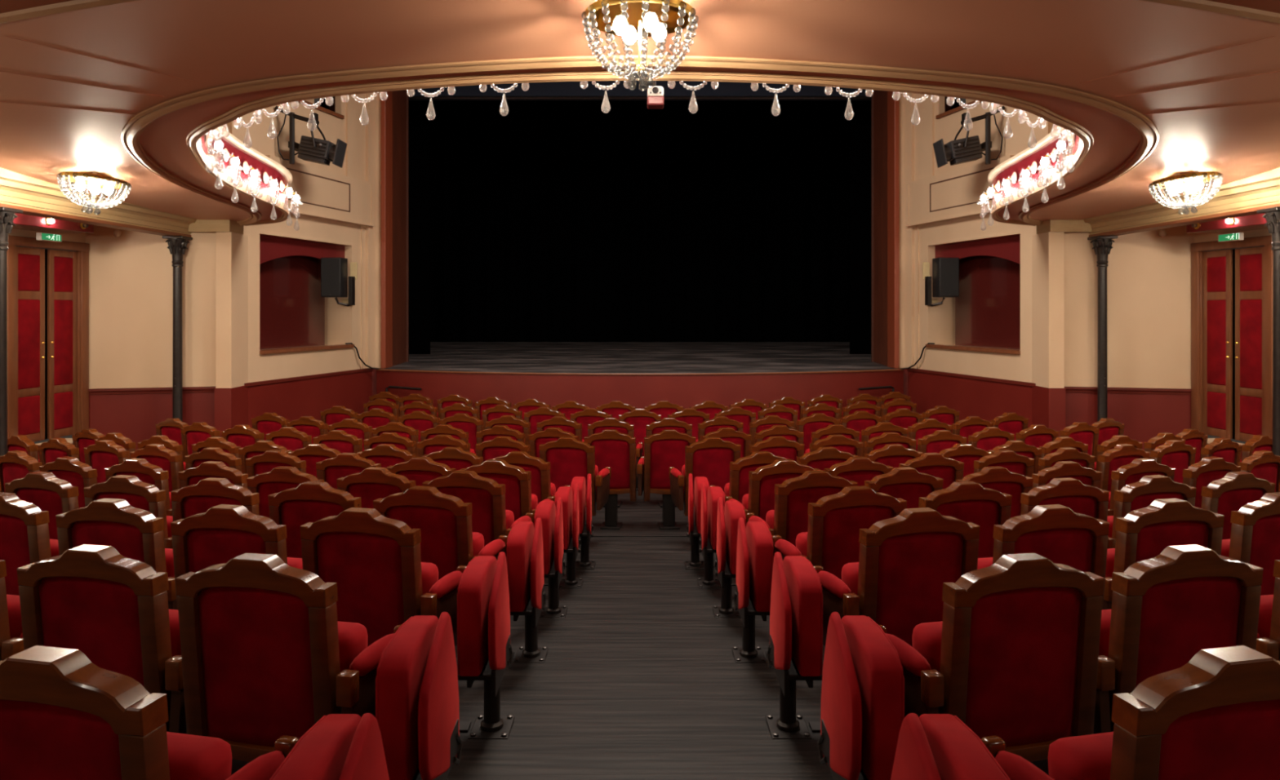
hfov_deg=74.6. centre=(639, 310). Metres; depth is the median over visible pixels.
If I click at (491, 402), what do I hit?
seat
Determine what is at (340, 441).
seat
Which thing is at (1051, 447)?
seat
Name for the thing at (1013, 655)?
seat
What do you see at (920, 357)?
cable
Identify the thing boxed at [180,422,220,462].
seat
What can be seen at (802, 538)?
seat cushion
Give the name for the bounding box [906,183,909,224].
trim
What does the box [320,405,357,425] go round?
seat
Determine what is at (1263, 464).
seat
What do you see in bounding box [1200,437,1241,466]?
seat
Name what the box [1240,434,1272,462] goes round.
seat
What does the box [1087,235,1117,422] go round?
column
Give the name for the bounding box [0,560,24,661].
seat
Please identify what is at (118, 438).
seat
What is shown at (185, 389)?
trim
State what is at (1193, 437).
seat
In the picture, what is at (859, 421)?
seat
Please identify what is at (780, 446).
seat
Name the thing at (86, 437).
seat
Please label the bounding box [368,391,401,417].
seat
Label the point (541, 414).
seat
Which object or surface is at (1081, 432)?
seat
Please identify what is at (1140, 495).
seat
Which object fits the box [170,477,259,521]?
seat
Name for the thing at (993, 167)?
trim
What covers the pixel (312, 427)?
seat
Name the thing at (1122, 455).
seat
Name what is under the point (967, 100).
trim
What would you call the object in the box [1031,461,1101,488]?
seat
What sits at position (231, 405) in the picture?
trim
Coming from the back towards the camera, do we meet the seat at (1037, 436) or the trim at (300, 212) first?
the trim at (300, 212)
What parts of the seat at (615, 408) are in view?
panel, rail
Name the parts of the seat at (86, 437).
post, panel, rail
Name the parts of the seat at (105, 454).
post, panel, rail, post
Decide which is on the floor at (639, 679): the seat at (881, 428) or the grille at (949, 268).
the seat at (881, 428)
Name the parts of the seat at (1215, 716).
post, rail, panel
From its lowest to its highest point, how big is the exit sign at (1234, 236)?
0.080 m
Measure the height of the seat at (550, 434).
1.000 m
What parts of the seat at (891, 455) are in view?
panel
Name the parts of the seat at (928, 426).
post, rail, panel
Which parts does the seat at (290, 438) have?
panel, rail, post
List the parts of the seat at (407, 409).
post, panel, rail, post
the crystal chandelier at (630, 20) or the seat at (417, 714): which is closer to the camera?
the seat at (417, 714)
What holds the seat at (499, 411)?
on the floor at (639, 679)
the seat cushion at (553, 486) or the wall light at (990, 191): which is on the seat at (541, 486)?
the seat cushion at (553, 486)
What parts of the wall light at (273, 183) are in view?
bulb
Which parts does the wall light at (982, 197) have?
bulb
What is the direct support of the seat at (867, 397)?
on the floor at (639, 679)
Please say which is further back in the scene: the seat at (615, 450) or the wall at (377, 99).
the wall at (377, 99)
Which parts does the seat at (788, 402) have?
rail, panel, post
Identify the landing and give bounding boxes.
[35,438,73,459]
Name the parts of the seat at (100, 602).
post, panel, rail, post, arm panel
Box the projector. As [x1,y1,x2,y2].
[647,80,663,108]
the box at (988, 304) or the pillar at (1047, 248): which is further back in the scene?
the box at (988, 304)
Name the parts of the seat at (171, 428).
post, rail, panel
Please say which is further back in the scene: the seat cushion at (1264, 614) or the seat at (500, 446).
the seat at (500, 446)
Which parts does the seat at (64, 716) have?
panel, rail, post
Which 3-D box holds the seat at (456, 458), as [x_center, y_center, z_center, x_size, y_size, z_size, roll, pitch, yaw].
[-1.489,1.641,7.134,0.609,1.000,0.441,0,0,12]
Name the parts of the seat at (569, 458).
post, panel, rail, post, arm panel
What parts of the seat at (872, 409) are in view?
post, rail, panel, post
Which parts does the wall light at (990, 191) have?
bulb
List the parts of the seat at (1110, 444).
post, rail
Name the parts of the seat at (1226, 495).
post, rail, panel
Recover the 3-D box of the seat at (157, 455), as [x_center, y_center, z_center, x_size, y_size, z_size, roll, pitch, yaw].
[-4.048,1.650,7.321,0.609,1.000,0.441,0,0,20]
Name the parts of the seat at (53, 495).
panel, rail, post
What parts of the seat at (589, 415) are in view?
panel, rail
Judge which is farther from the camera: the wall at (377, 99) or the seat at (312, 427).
the wall at (377, 99)
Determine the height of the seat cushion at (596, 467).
0.355 m
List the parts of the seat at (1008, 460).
post, rail, panel, post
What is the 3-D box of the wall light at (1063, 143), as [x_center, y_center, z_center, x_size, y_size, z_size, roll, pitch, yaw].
[3.379,-1.199,6.710,0.146,0.469,0.320,0,0,17]
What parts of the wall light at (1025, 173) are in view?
bulb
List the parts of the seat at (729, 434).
rail, panel, post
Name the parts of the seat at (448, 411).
post, panel, post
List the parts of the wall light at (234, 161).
bulb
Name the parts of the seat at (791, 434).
panel, post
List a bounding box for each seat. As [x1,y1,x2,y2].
[0,450,41,493]
[0,492,59,595]
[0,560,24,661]
[0,645,298,779]
[4,471,79,540]
[7,434,39,462]
[17,544,186,734]
[38,437,79,466]
[39,456,97,508]
[55,498,177,610]
[71,428,105,463]
[83,475,173,549]
[84,440,129,483]
[94,432,136,459]
[105,458,172,516]
[130,444,182,492]
[137,435,186,471]
[155,417,188,460]
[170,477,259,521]
[170,504,302,610]
[175,552,400,764]
[178,461,248,488]
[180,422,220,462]
[184,447,241,472]
[191,436,240,458]
[221,424,264,448]
[238,440,292,474]
[245,449,306,478]
[246,466,324,518]
[251,412,289,440]
[265,426,311,451]
[267,481,361,558]
[269,713,389,779]
[286,416,328,444]
[288,444,341,477]
[300,507,466,647]
[312,430,362,453]
[315,453,381,489]
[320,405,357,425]
[328,418,372,451]
[336,467,415,508]
[356,444,415,468]
[357,408,397,429]
[363,398,399,422]
[363,432,415,453]
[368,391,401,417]
[372,422,418,457]
[373,485,507,664]
[375,612,462,779]
[386,457,455,486]
[398,410,439,441]
[399,393,438,417]
[400,400,437,417]
[417,434,470,457]
[420,424,475,454]
[422,447,483,471]
[422,470,534,546]
[437,394,472,417]
[440,403,479,419]
[440,413,483,453]
[457,551,514,739]
[460,459,555,521]
[475,396,511,420]
[475,425,524,444]
[475,435,530,462]
[482,404,522,430]
[485,415,530,445]
[493,451,570,504]
[506,517,548,662]
[513,399,551,420]
[524,407,564,434]
[528,427,578,457]
[533,497,567,617]
[537,416,584,442]
[539,436,610,538]
[543,483,582,588]
[551,400,591,420]
[564,473,595,569]
[570,408,612,440]
[584,429,644,529]
[587,417,643,507]
[596,400,635,419]
[618,408,661,490]
[643,429,695,529]
[644,400,683,419]
[645,417,692,507]
[667,408,709,440]
[669,436,740,538]
[684,473,715,569]
[688,400,728,420]
[695,416,742,442]
[697,483,736,588]
[701,427,751,457]
[709,451,786,504]
[712,497,746,617]
[715,407,755,434]
[724,459,819,521]
[728,399,766,420]
[731,517,773,662]
[745,470,857,546]
[749,415,794,445]
[749,435,804,462]
[755,425,804,444]
[757,404,797,430]
[765,551,822,739]
[768,396,804,420]
[772,485,906,664]
[796,413,839,453]
[796,447,857,471]
[800,403,839,419]
[804,424,859,454]
[807,394,842,417]
[809,434,862,457]
[813,507,979,647]
[817,612,904,779]
[824,457,893,486]
[840,410,881,441]
[841,393,880,417]
[842,400,879,417]
[861,422,907,457]
[864,432,916,453]
[864,444,923,468]
[864,467,943,508]
[878,391,911,417]
[879,552,1104,764]
[880,398,916,422]
[882,408,922,429]
[890,713,1010,779]
[898,453,964,489]
[907,418,951,451]
[917,430,967,453]
[918,481,1012,558]
[922,405,959,425]
[938,444,991,477]
[951,416,993,444]
[955,466,1033,518]
[968,426,1014,451]
[973,449,1034,478]
[977,504,1109,610]
[981,645,1279,779]
[987,440,1041,474]
[990,412,1028,440]
[1015,424,1058,448]
[1020,477,1109,521]
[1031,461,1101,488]
[1038,447,1095,472]
[1039,436,1088,458]
[1059,422,1099,462]
[1091,417,1124,460]
[1093,435,1142,471]
[1093,544,1262,734]
[1097,444,1149,492]
[1102,498,1224,610]
[1106,475,1196,549]
[1107,458,1174,516]
[1143,432,1185,459]
[1150,440,1195,483]
[1174,428,1208,463]
[1182,456,1240,508]
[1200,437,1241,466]
[1200,471,1275,540]
[1206,438,1244,459]
[1220,492,1279,595]
[1238,450,1279,493]
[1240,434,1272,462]
[1255,560,1279,661]
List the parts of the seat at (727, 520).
plate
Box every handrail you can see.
[385,386,421,391]
[858,386,894,391]
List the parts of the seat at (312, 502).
post, panel, rail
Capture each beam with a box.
[0,167,243,237]
[1036,167,1279,237]
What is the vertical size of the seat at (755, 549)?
0.763 m
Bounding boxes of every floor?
[231,490,1048,779]
[386,342,893,373]
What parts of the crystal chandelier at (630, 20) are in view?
bulb, bulb, stem, bulb, bulb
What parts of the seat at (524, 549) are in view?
plate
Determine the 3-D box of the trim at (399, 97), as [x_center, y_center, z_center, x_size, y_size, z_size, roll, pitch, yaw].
[-4.492,-2.105,13.925,1.015,6.190,0.850,0,0,0]
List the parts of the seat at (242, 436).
panel, rail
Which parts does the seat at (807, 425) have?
post, rail, panel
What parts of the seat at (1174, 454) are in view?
post, rail, panel, post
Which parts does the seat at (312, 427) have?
panel, rail, post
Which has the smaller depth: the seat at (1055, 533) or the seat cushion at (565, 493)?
the seat at (1055, 533)
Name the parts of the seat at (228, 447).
panel, post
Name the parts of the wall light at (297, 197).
bulb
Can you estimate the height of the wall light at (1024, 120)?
0.469 m
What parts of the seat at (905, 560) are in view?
arm panel, post, rail, panel, post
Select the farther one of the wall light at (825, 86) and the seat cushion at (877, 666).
the wall light at (825, 86)
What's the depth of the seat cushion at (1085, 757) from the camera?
1.88 m
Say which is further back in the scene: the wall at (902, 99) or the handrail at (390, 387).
the wall at (902, 99)
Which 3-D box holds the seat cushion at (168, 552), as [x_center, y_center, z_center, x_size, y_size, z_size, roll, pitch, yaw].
[-2.361,1.323,3.998,0.490,0.355,0.183,0,0,12]
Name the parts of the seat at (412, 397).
panel, rail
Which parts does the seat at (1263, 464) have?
rail, panel, post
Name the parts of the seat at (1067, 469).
post, panel, post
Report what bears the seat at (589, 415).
on the floor at (639, 679)
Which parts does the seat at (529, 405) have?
panel, rail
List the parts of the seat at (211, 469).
post, panel, post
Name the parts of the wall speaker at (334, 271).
mounting plate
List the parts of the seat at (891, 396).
rail, panel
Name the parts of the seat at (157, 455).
panel, rail, post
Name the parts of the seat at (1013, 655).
arm panel, post, rail, panel, rail, post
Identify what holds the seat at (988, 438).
on the floor at (639, 679)
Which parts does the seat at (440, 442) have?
post, panel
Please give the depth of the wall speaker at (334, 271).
12.05 m
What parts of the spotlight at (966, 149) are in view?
colour frame, knob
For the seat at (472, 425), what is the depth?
9.79 m
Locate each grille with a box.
[320,258,339,296]
[940,258,959,296]
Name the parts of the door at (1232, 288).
padded panel, padded panel, padded panel, padded panel, padded panel, padded panel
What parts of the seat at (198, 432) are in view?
post, panel, rail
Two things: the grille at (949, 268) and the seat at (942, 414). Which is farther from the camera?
the grille at (949, 268)
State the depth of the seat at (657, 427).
9.39 m
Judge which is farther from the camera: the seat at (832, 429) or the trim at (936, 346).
the trim at (936, 346)
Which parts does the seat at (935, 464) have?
rail, panel, post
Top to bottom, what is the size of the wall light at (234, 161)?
0.469 m
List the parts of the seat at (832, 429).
post, rail, panel, post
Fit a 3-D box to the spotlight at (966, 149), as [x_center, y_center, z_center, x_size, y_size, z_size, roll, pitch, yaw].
[4.248,-2.234,10.996,0.722,0.687,0.326,0,0,0]
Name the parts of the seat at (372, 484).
post, panel, rail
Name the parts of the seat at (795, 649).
plate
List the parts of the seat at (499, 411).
post, panel, rail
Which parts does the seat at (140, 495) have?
post, panel, rail, post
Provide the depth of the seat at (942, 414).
10.57 m
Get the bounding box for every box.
[259,235,344,350]
[935,235,1020,350]
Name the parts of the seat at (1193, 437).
rail, panel, post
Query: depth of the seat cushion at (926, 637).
2.72 m
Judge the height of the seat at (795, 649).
0.763 m
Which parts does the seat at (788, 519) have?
post, panel, rail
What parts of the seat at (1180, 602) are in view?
arm panel, post, rail, panel, post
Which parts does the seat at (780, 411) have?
rail, panel, post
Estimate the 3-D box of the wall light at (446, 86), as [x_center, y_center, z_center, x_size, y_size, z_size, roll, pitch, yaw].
[-1.321,-1.436,5.291,0.320,0.469,0.146,0,0,9]
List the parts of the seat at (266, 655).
post, rail, panel, rail, post, arm panel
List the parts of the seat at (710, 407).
rail, panel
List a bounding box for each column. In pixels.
[0,206,23,456]
[162,235,192,422]
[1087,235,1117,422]
[1256,206,1279,456]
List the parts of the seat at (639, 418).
rail, panel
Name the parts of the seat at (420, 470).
panel, rail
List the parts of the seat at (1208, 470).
post, rail, panel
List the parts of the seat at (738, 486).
post, panel, rail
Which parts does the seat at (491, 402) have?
post, panel, rail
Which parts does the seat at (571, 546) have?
plate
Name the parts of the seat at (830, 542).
arm panel, post, rail, panel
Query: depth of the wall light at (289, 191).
8.68 m
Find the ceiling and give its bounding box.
[0,0,1279,226]
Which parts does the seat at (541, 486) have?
rail, panel, post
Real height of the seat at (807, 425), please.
1.000 m
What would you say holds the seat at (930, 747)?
on the floor at (639, 679)
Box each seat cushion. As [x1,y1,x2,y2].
[6,595,22,639]
[49,539,59,557]
[164,548,174,577]
[166,515,173,537]
[166,732,231,779]
[168,492,172,509]
[168,609,181,657]
[287,557,302,569]
[337,622,368,672]
[377,616,438,779]
[421,562,438,595]
[458,555,497,676]
[472,532,484,557]
[505,510,514,529]
[507,521,534,612]
[531,493,537,511]
[535,501,555,574]
[550,483,555,497]
[555,486,572,550]
[571,476,586,533]
[595,465,598,502]
[681,465,684,502]
[693,476,708,533]
[707,486,724,550]
[724,483,729,497]
[724,501,744,574]
[742,493,748,511]
[745,521,772,612]
[765,510,774,529]
[782,555,821,676]
[795,532,807,557]
[841,562,858,595]
[841,616,902,779]
[911,622,942,672]
[977,557,992,569]
[1048,732,1113,779]
[1098,609,1111,657]
[1105,548,1115,577]
[1106,515,1113,537]
[1107,492,1111,509]
[1220,539,1230,557]
[1257,595,1273,639]
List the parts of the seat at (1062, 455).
post, panel, post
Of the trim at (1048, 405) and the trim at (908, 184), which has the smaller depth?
the trim at (1048, 405)
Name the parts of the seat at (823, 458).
panel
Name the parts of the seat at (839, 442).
panel, post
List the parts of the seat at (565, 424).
panel, rail, post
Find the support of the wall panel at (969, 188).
attached to the wall at (1016, 367)
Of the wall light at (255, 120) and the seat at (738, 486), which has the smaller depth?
the wall light at (255, 120)
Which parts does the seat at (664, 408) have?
rail, panel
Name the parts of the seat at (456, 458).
panel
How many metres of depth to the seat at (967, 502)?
4.51 m
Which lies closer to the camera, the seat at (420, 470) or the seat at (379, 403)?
the seat at (420, 470)
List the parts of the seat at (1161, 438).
post, rail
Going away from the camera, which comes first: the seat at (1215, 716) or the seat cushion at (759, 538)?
the seat at (1215, 716)
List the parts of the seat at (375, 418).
panel, rail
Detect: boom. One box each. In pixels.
[275,106,319,164]
[960,106,1004,164]
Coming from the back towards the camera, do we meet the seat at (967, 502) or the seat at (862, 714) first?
the seat at (967, 502)
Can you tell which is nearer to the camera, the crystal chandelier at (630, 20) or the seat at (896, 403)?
the crystal chandelier at (630, 20)
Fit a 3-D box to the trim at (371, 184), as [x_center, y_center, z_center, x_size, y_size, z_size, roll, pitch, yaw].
[-4.190,-1.640,13.058,0.085,0.640,0.060,0,0,13]
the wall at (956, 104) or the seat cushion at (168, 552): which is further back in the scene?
the wall at (956, 104)
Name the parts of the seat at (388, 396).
panel, rail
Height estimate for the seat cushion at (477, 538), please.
0.355 m
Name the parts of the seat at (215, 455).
post, panel, post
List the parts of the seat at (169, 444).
rail, post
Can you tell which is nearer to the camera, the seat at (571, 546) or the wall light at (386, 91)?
the wall light at (386, 91)
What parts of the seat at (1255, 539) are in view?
post, rail, panel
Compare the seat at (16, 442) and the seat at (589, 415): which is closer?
the seat at (16, 442)
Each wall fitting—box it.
[113,229,121,236]
[1158,229,1166,236]
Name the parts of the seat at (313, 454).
panel, rail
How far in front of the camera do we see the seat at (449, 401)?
12.01 m
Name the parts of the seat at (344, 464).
post, panel, rail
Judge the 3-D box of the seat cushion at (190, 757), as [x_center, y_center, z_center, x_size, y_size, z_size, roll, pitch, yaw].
[-1.174,1.164,1.915,0.490,0.355,0.183,0,0,12]
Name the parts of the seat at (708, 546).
plate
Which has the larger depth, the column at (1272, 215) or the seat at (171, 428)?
the seat at (171, 428)
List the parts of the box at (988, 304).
panel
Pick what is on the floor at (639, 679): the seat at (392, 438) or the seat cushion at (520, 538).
the seat at (392, 438)
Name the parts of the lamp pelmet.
lamp globe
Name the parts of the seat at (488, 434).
post, panel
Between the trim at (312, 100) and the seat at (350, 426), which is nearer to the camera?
the seat at (350, 426)
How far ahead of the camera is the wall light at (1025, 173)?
7.69 m
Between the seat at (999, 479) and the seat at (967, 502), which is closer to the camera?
the seat at (967, 502)
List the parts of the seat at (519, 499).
rail, panel, post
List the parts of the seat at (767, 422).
post, rail, panel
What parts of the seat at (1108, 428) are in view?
rail, panel, post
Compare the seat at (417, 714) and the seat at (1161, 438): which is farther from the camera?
the seat at (1161, 438)
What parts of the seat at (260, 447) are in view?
post, panel, rail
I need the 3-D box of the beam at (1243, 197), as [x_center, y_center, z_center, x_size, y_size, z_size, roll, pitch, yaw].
[5.210,-1.183,5.650,0.700,0.635,9.300,0,0,0]
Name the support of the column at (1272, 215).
on the floor at (639, 679)
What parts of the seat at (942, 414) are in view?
rail, panel, post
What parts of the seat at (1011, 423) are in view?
rail, panel, post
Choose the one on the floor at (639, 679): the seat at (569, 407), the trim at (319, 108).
the seat at (569, 407)
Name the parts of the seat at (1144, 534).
arm panel, post, rail, panel, post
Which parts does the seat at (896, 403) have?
post, rail, panel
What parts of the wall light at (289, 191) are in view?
bulb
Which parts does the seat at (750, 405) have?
rail, panel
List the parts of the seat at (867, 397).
rail, panel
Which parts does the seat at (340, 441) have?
panel, rail, post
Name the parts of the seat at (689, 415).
rail, panel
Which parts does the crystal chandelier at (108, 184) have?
bulb, stem, bulb, bulb, bulb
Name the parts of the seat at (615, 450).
rail, panel, plate, rail, post, arm panel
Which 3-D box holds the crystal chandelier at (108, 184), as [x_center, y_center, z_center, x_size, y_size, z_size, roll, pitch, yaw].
[-4.572,-0.979,7.048,0.522,0.350,0.524,0,0,-44]
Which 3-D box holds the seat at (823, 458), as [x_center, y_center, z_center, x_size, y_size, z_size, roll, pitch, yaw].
[1.489,1.641,7.134,0.609,1.000,0.441,0,0,-12]
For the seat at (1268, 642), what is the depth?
2.88 m
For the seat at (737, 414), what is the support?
on the floor at (639, 679)
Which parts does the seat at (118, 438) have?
rail, post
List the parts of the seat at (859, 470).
rail, panel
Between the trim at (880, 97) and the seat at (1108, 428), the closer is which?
the seat at (1108, 428)
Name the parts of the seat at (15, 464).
post, panel, rail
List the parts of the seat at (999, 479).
rail, panel, post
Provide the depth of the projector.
5.40 m
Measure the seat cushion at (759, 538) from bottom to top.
0.408 m
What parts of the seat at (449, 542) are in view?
panel, rail, post, arm panel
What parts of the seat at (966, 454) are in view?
rail, panel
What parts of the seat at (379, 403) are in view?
panel, rail, post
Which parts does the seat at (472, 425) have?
rail, panel, post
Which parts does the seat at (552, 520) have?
plate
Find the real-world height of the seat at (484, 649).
0.763 m
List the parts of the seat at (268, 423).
post, panel, rail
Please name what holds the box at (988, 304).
attached to the wall niche at (944, 313)
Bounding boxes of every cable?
[345,342,380,369]
[899,342,934,369]
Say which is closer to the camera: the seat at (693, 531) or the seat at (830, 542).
the seat at (830, 542)
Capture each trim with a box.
[88,386,215,395]
[214,386,248,437]
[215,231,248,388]
[244,368,373,386]
[259,344,354,354]
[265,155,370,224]
[285,167,350,212]
[288,209,374,226]
[297,100,344,119]
[304,98,314,103]
[328,89,406,366]
[346,93,355,177]
[360,225,363,368]
[365,92,374,368]
[370,183,373,224]
[375,368,904,375]
[381,90,392,368]
[406,89,408,361]
[593,535,686,537]
[871,89,873,361]
[873,89,951,366]
[887,90,898,368]
[905,92,914,368]
[905,209,991,226]
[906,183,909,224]
[906,368,1035,386]
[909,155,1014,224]
[916,225,919,368]
[924,93,933,177]
[925,344,1020,354]
[929,167,994,212]
[935,100,982,119]
[965,98,975,103]
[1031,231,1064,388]
[1031,386,1065,437]
[1064,386,1191,395]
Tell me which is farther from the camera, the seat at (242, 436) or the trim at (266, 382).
the trim at (266, 382)
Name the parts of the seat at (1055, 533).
post, rail, panel, post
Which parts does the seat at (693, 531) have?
plate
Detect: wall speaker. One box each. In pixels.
[320,257,357,306]
[922,257,959,306]
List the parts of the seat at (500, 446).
post, panel, rail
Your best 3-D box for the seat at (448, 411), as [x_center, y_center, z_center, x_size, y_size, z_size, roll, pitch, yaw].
[-2.276,1.710,11.058,0.609,1.000,0.442,0,0,12]
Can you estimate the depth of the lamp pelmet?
8.84 m
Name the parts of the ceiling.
moulding, lip moulding, curved trim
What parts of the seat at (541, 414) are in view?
post, panel, rail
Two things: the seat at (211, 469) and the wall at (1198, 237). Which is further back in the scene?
the wall at (1198, 237)
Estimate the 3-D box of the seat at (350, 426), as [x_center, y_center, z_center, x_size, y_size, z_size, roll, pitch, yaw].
[-3.138,1.710,9.463,0.609,1.000,0.441,0,0,16]
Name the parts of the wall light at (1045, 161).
bulb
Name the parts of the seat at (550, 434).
post, panel, rail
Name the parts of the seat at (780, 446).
rail, panel, post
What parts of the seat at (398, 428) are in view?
panel, rail, post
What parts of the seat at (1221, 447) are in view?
post, rail, panel, post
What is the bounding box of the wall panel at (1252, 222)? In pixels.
[1186,213,1267,233]
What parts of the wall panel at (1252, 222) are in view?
lamp globe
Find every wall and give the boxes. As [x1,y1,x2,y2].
[8,228,85,243]
[85,124,226,450]
[197,125,1082,204]
[226,93,372,428]
[319,97,328,109]
[372,368,381,395]
[373,92,381,368]
[376,370,903,412]
[898,92,906,368]
[898,368,907,395]
[907,93,1053,428]
[951,97,960,109]
[1053,124,1194,450]
[1194,228,1271,243]
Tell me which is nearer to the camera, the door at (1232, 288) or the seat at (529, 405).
the door at (1232, 288)
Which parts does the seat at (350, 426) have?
panel, rail, post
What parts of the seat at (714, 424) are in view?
post, rail, panel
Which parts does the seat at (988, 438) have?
post, rail, panel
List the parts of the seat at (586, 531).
plate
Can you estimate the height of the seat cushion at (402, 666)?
0.408 m
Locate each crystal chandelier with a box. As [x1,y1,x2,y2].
[57,171,131,214]
[582,0,698,90]
[1148,170,1222,214]
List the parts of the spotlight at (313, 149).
knob, colour frame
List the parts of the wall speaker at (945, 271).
mounting plate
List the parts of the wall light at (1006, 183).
bulb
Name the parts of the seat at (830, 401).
rail, panel, post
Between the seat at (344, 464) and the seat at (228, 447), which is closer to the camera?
the seat at (344, 464)
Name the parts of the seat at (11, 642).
rail, post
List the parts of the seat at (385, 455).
panel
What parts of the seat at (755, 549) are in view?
plate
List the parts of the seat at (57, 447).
post, panel, rail, post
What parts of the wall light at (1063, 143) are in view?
bulb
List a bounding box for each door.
[6,235,88,442]
[1191,235,1273,442]
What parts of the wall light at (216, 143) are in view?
bulb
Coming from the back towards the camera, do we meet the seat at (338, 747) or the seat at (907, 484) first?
the seat at (907, 484)
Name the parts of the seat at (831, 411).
post, panel, post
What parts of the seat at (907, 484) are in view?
rail, panel, post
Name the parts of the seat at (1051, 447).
post, panel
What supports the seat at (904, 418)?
on the floor at (639, 679)
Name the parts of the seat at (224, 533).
post, panel, rail, post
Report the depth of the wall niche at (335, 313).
12.71 m
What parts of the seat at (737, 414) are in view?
rail, panel, post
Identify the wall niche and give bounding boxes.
[259,234,346,350]
[933,234,1020,350]
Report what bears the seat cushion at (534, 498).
on the seat at (519, 499)
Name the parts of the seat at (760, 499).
post, panel, rail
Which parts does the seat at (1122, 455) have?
post, rail, panel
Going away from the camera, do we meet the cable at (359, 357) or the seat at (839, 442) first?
the seat at (839, 442)
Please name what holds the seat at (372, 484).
on the floor at (639, 679)
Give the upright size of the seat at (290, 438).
1.000 m
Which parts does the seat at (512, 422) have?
panel, rail, post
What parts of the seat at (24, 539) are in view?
panel, rail, post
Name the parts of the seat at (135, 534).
post, panel, rail, post, arm panel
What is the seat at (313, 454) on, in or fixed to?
on the floor at (639, 679)
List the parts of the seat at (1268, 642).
post, rail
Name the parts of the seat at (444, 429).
post, panel, rail, post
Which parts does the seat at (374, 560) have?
post, panel, rail, post, arm panel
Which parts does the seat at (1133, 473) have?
post, rail, panel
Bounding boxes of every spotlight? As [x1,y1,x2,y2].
[294,112,346,168]
[933,112,985,168]
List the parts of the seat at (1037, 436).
rail, panel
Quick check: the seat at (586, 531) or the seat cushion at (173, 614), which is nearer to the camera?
the seat cushion at (173, 614)
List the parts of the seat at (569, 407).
panel, rail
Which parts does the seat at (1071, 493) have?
post, rail, panel, post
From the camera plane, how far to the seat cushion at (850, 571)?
3.64 m
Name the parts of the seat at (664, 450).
post, rail, plate, rail, panel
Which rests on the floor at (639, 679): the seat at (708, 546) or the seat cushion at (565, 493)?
the seat at (708, 546)
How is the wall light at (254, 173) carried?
attached to the wall at (252, 157)
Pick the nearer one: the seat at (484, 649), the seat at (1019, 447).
the seat at (484, 649)
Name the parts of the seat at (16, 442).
panel, rail, post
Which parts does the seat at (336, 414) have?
post, panel, rail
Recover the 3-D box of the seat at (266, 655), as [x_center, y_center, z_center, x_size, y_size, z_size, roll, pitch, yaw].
[-1.117,1.259,2.747,0.609,1.000,0.441,0,0,12]
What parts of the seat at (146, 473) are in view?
panel, rail, post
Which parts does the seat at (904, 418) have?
rail, panel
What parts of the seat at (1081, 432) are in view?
rail, panel, post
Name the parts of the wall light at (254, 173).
bulb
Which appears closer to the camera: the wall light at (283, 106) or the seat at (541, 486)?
the wall light at (283, 106)
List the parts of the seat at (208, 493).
post, panel, rail, post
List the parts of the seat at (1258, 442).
post, rail, panel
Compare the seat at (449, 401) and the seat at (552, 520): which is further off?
the seat at (449, 401)
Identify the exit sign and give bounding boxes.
[35,232,62,242]
[1217,232,1244,242]
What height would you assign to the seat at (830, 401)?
1.000 m
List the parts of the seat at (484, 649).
plate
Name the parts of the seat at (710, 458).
arm panel, post, rail, panel, post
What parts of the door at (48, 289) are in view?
padded panel, padded panel, padded panel, padded panel, padded panel, padded panel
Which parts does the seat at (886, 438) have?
post, panel, post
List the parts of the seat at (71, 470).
panel, rail, post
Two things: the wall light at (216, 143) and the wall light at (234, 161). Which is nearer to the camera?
the wall light at (216, 143)
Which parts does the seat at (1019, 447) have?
rail, panel, post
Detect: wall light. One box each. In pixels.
[204,129,218,172]
[205,131,226,189]
[207,124,229,161]
[222,147,243,203]
[233,109,262,148]
[242,160,262,212]
[253,102,290,138]
[262,171,280,219]
[280,180,295,226]
[288,186,302,231]
[290,96,333,130]
[341,91,387,124]
[406,86,455,119]
[479,82,528,115]
[579,80,631,113]
[667,80,719,113]
[751,82,800,115]
[824,86,873,119]
[892,91,938,124]
[946,96,989,130]
[977,186,991,231]
[984,180,999,226]
[989,102,1026,138]
[999,171,1017,219]
[1017,109,1046,148]
[1017,160,1037,212]
[1036,147,1057,203]
[1050,124,1072,161]
[1053,131,1074,189]
[1061,129,1075,172]
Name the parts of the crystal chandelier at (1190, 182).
bulb, bulb, stem, bulb, bulb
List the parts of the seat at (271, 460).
post, panel, rail, post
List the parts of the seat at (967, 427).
post, rail, panel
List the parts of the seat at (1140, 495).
post, rail, panel, post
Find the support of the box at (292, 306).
attached to the wall niche at (335, 313)
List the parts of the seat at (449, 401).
post, panel, rail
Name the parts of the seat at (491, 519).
rail, panel, post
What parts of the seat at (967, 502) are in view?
rail, panel, post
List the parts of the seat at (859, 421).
post, rail, panel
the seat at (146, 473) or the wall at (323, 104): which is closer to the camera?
the seat at (146, 473)
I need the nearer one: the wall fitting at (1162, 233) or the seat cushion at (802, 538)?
the seat cushion at (802, 538)
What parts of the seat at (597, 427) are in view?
post, rail, panel, plate, post, arm panel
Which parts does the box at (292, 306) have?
panel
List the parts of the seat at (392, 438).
post, panel, post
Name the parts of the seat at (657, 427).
post, plate, rail, panel, post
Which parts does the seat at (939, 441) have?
post, rail, panel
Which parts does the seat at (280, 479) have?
post, panel, rail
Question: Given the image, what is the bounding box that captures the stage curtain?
[408,80,871,100]
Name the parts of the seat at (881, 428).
post, rail, panel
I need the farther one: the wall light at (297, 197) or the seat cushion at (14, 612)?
the wall light at (297, 197)
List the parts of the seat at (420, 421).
panel, rail, post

